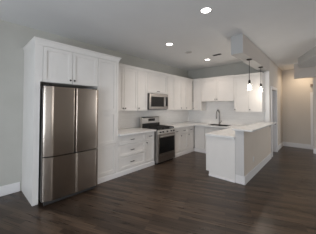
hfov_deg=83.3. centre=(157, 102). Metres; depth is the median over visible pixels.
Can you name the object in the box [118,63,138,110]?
upper cabinet
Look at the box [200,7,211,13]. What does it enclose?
recessed light
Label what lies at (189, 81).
upper cabinet
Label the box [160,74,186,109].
upper cabinet
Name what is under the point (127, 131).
countertop
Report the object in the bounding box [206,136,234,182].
base cabinet
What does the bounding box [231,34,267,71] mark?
ceiling beam
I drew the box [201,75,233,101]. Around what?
upper cabinet
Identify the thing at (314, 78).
wall
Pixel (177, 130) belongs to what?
base cabinet
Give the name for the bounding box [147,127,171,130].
cooktop
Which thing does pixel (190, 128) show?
base cabinet
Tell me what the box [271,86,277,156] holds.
door
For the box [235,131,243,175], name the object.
trim
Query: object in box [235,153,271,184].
baseboard
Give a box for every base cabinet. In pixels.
[118,133,145,176]
[145,132,154,166]
[175,128,180,157]
[180,127,187,154]
[187,126,193,152]
[194,126,204,152]
[205,127,227,152]
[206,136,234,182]
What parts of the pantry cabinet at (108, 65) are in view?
door, door, door, moulding, frame, crown moulding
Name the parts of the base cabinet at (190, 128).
drawer, door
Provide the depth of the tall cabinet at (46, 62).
2.98 m
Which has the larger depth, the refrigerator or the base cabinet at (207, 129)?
the base cabinet at (207, 129)
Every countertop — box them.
[118,127,155,135]
[162,122,242,138]
[232,122,276,131]
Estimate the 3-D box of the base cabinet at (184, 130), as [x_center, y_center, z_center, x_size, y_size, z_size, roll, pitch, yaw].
[0.588,1.220,5.983,0.787,0.885,0.428,-1,-2,43]
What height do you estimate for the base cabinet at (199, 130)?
0.885 m
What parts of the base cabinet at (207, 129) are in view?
false drawer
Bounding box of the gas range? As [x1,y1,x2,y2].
[140,116,175,163]
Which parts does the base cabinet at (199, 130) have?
moulding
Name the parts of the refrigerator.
door, freezer drawer, door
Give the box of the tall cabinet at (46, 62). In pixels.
[21,36,98,205]
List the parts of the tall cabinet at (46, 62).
panel, door, crown moulding, frame, door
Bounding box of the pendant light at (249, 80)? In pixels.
[247,59,251,88]
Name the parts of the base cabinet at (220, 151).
shoe moulding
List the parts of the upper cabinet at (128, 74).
door, crown moulding, door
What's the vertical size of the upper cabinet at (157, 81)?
0.650 m
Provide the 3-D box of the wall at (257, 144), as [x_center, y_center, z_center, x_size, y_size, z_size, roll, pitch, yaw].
[3.286,0.152,5.367,0.170,3.015,4.850,-1,-2,43]
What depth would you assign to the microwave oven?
5.13 m
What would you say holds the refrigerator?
on the floor
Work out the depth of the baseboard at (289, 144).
6.75 m
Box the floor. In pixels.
[0,145,315,233]
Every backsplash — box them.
[118,110,187,128]
[188,101,263,125]
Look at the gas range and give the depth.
4.95 m
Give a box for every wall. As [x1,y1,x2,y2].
[0,20,187,190]
[188,62,263,144]
[244,60,282,175]
[282,69,312,144]
[313,77,315,148]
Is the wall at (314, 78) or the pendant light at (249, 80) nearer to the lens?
the pendant light at (249, 80)
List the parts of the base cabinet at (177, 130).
drawer, door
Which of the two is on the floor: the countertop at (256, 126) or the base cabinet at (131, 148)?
the base cabinet at (131, 148)
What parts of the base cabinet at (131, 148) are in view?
drawer, drawer, drawer, moulding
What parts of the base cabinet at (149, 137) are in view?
drawer, door, moulding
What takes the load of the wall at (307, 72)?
attached to the ceiling at (284, 31)
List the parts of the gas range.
backguard panel, storage drawer, oven door, control panel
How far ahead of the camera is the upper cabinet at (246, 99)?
5.36 m
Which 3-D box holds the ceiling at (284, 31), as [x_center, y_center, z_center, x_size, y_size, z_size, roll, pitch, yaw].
[1.877,-1.485,2.456,7.830,0.120,11.400,-1,-2,43]
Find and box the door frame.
[310,92,313,149]
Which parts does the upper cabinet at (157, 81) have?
crown moulding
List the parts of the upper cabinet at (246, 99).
door, crown moulding, door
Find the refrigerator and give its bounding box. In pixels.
[38,85,98,205]
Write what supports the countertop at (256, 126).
on the wall at (257, 144)
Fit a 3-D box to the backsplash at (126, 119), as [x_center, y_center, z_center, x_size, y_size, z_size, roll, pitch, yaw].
[-0.083,0.478,5.846,0.008,0.501,3.935,-1,-2,43]
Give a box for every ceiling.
[0,0,315,70]
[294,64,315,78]
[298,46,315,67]
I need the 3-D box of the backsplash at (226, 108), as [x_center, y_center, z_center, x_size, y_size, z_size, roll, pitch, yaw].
[2.252,0.348,6.369,2.722,0.801,0.008,-1,-2,43]
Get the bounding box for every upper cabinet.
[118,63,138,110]
[137,67,147,110]
[147,69,166,93]
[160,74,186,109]
[187,78,192,109]
[193,78,206,109]
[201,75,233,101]
[233,72,265,111]
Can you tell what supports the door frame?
in the wall at (296, 120)
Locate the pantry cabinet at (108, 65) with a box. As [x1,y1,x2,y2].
[86,52,121,183]
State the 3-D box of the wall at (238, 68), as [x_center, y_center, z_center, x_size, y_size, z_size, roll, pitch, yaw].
[2.247,0.172,6.465,2.846,3.015,0.120,-1,-2,43]
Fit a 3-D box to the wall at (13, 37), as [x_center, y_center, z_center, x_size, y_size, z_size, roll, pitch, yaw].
[-1.749,0.106,4.137,0.120,3.015,8.720,-1,-2,43]
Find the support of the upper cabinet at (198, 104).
attached to the wall at (238, 68)
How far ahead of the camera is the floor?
2.76 m
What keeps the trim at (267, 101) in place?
attached to the wall at (238, 68)
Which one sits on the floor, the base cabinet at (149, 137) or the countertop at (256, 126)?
the base cabinet at (149, 137)
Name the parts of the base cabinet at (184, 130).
drawer, door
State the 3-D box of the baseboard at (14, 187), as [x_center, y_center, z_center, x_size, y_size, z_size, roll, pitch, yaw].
[-3.574,1.476,2.030,0.016,0.170,3.200,-1,-2,43]
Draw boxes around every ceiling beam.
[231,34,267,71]
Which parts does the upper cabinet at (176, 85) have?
door, crown moulding, door, door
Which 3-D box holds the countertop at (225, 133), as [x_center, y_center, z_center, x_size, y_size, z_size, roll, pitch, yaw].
[1.396,0.747,5.436,2.713,0.041,2.505,-1,-2,43]
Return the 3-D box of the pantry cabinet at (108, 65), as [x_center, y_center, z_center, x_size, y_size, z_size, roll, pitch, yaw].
[-1.280,0.308,3.965,0.794,2.607,0.534,-1,-2,43]
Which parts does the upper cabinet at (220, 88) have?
door, crown moulding, door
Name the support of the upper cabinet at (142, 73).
attached to the wall at (13, 37)
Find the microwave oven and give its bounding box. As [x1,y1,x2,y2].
[147,93,167,109]
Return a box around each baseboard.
[0,182,19,196]
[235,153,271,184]
[283,142,310,148]
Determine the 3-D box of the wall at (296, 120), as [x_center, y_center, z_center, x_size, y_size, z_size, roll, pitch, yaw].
[5.606,0.188,6.607,1.904,3.015,0.120,-1,-2,43]
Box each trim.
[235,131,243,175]
[264,71,269,121]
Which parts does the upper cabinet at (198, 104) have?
door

